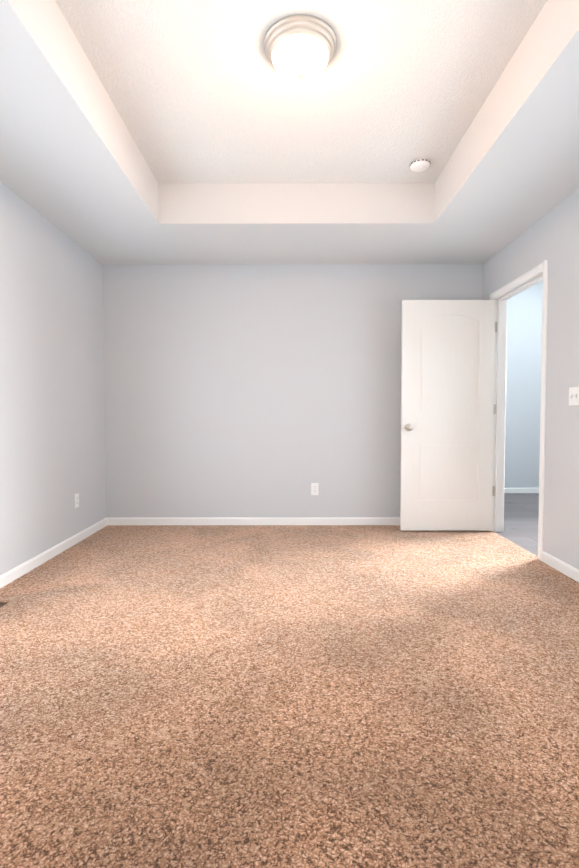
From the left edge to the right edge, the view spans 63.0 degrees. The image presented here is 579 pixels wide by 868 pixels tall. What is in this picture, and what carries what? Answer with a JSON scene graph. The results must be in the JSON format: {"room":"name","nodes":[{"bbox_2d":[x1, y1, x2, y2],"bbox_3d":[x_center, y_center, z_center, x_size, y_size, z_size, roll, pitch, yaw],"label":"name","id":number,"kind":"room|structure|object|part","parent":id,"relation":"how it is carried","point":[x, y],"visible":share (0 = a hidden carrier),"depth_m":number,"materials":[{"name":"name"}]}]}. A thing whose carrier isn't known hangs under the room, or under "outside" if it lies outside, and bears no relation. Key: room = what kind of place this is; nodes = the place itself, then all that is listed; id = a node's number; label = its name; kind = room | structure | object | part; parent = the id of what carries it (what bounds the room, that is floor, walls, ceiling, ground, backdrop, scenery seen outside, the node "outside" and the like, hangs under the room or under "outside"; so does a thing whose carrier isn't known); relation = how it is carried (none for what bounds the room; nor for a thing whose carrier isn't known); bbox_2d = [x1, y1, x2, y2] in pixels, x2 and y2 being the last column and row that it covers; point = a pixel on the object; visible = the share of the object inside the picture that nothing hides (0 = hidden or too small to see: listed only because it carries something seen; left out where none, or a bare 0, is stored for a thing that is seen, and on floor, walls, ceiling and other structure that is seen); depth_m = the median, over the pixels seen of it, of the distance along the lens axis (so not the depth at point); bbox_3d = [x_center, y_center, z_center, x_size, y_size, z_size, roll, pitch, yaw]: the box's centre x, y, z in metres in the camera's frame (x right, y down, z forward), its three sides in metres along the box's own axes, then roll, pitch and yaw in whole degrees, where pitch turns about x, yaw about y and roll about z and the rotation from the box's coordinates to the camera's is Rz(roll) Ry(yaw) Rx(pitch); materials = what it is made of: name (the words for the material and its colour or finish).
{"room":"empty bedroom","nodes":[
{"label":"empty bedroom","id":0,"kind":"room"},
{"bbox_2d":[0,181,105,574],"bbox_3d":[-1.802,-0.488,2.047,0.115,2.880,5.019,0,2,0],"label":"wall","id":1,"kind":"structure","parent":0,"point":[52,429],"depth_m":3.39,"materials":[{"name":"grey paint"}]},
{"bbox_2d":[0,518,106,588],"bbox_3d":[-1.737,0.915,2.097,0.013,0.072,4.789,0,2,0],"label":"baseboard","id":2,"kind":"structure","parent":1,"relation":"attached to","point":[13,574],"depth_m":3.37,"materials":[{"name":"white paint"}]},
{"bbox_2d":[75,493,78,507],"bbox_3d":[-1.739,0.545,3.860,0.007,0.115,0.070,0,2,0],"label":"electrical outlet","id":3,"kind":"object","parent":1,"relation":"attached to","point":[76,500],"visible":1,"depth_m":3.86,"materials":[{"name":"white plastic"}]},
{"bbox_2d":[0,0,185,264],"bbox_3d":[-1.355,-1.712,2.003,0.780,0.432,4.789,0,2,0],"label":"ceiling","id":4,"kind":"structure","parent":0,"point":[74,166],"depth_m":2.56,"materials":[{"name":"white paint"}]},
{"bbox_2d":[0,525,578,867],"bbox_3d":[-0.017,0.980,2.098,3.684,0.060,5.019,0,2,0],"label":"floor carpet","id":5,"kind":"object","parent":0,"point":[283,696],"visible":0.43,"depth_m":1.70,"materials":[{"name":"brown carpet"}]},
{"bbox_2d":[103,264,482,517],"bbox_3d":[0.031,-0.576,4.496,3.547,2.880,0.115,0,2,0],"label":"wall","id":6,"kind":"structure","parent":0,"point":[258,390],"depth_m":4.44,"materials":[{"name":"grey paint"}]},
{"bbox_2d":[107,517,399,524],"bbox_3d":[0.032,0.829,4.482,3.547,0.072,0.013,0,2,0],"label":"baseboard","id":7,"kind":"structure","parent":6,"relation":"attached to","point":[258,521],"depth_m":4.48,"materials":[{"name":"white paint"}]},
{"bbox_2d":[311,483,318,494],"bbox_3d":[0.240,0.522,4.474,0.070,0.115,0.007,0,2,0],"label":"electrical outlet","id":8,"kind":"object","parent":6,"relation":"attached to","point":[314,488],"visible":1,"depth_m":4.47,"materials":[{"name":"white plastic"}]},
{"bbox_2d":[158,183,434,264],"bbox_3d":[0.050,-1.781,3.930,2.028,0.432,0.931,0,2,0],"label":"ceiling soffit","id":9,"kind":"structure","parent":0,"point":[282,223],"depth_m":3.47,"materials":[{"name":"white paint"}]},
{"bbox_2d":[55,0,546,182],"bbox_3d":[0.048,-1.859,1.996,2.028,0.140,2.928,0,2,0],"label":"ceiling","id":10,"kind":"structure","parent":0,"point":[200,91],"depth_m":2.43,"materials":[{"name":"white paint"}]},
{"bbox_2d":[263,14,336,83],"bbox_3d":[0.050,-1.717,2.184,0.340,0.157,0.340,0,2,0],"label":"ceiling light","id":11,"kind":"object","parent":10,"relation":"attached to","point":[300,48],"visible":1,"depth_m":2.10,"materials":[{"name":"white glass"}]},
{"bbox_3d":[0.050,-1.704,2.184,0.262,0.088,0.262,0,2,0],"label":"lamp shade","id":12,"kind":"part","parent":11,"relation":"part of","materials":[{"name":"white glass"}]},
{"bbox_2d":[410,159,429,171],"bbox_3d":[0.882,-1.811,3.193,0.135,0.040,0.135,0,2,0],"label":"smoke detector","id":13,"kind":"object","parent":10,"relation":"attached to","point":[419,165],"visible":1,"depth_m":3.16,"materials":[{"name":"white plastic"}]},
{"bbox_2d":[404,0,578,263],"bbox_3d":[1.432,-1.714,2.001,0.739,0.432,4.789,0,2,0],"label":"ceiling","id":14,"kind":"structure","parent":0,"point":[509,173],"depth_m":2.64,"materials":[{"name":"white paint"}]},
{"bbox_2d":[495,493,538,555],"bbox_3d":[3.268,0.934,3.464,2.883,0.050,6.160,0,2,0],"label":"floor","id":15,"kind":"structure","parent":0,"point":[521,514],"depth_m":4.77,"materials":[{"name":"grey wood"}]},
{"bbox_2d":[504,281,542,487],"bbox_3d":[3.259,-0.787,6.428,2.905,3.180,0.115,0,2,0],"label":"wall","id":16,"kind":"structure","parent":0,"point":[523,383],"depth_m":6.38,"materials":[{"name":"grey paint"}]},
{"bbox_2d":[504,488,538,492],"bbox_3d":[3.260,0.768,6.419,2.675,0.072,0.013,0,2,0],"label":"baseboard","id":17,"kind":"structure","parent":16,"relation":"attached to","point":[521,490],"depth_m":6.41,"materials":[{"name":"white paint"}]},
{"bbox_2d":[482,189,578,569],"bbox_3d":[1.861,-0.663,2.951,0.115,3.180,6.845,0,2,0],"label":"wall","id":18,"kind":"structure","parent":0,"point":[561,513],"depth_m":3.15,"materials":[{"name":"grey paint"}]},
{"bbox_2d":[400,300,494,529],"bbox_3d":[1.415,-0.157,4.181,0.848,2.031,0.171,0,2,0],"label":"door","id":19,"kind":"structure","parent":18,"relation":"in","point":[447,395],"depth_m":4.17,"materials":[{"name":"white paint"}]},
{"bbox_3d":[1.816,0.510,4.209,0.046,0.094,0.039,0,2,0],"label":"door hinge","id":20,"kind":"part","parent":19,"relation":"part of","materials":[{"name":"silver metal"}]},
{"bbox_2d":[495,301,501,530],"bbox_3d":[1.858,-0.156,4.199,0.032,2.058,0.011,0,2,0],"label":"door frame","id":21,"kind":"object","parent":18,"relation":"attached to","point":[498,415],"visible":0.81,"depth_m":4.20,"materials":[{"name":"white paint"}]},
{"bbox_2d":[490,259,547,560],"bbox_3d":[1.862,-0.168,3.795,0.147,2.131,0.943,0,2,0],"label":"door frame","id":22,"kind":"structure","parent":18,"relation":"attached to","point":[502,411],"depth_m":3.89,"materials":[{"name":"white paint"}]},
{"bbox_2d":[498,275,542,300],"bbox_3d":[1.857,-1.164,3.760,0.032,0.011,0.817,0,2,0],"label":"door frame","id":23,"kind":"object","parent":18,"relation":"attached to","point":[522,287],"visible":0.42,"depth_m":3.76,"materials":[{"name":"white paint"}]},
{"bbox_2d":[541,551,578,581],"bbox_3d":[1.796,0.932,1.530,0.013,0.072,3.662,0,2,0],"label":"baseboard","id":24,"kind":"structure","parent":18,"relation":"attached to","point":[570,571],"depth_m":3.12,"materials":[{"name":"white paint"}]},
{"bbox_2d":[569,387,578,405],"bbox_3d":[1.794,-0.238,2.959,0.018,0.115,0.162,0,2,0],"label":"switch plate","id":25,"kind":"object","parent":18,"relation":"attached to","point":[573,395],"visible":1,"depth_m":2.98,"materials":[{"name":"white plastic"}]}
]}

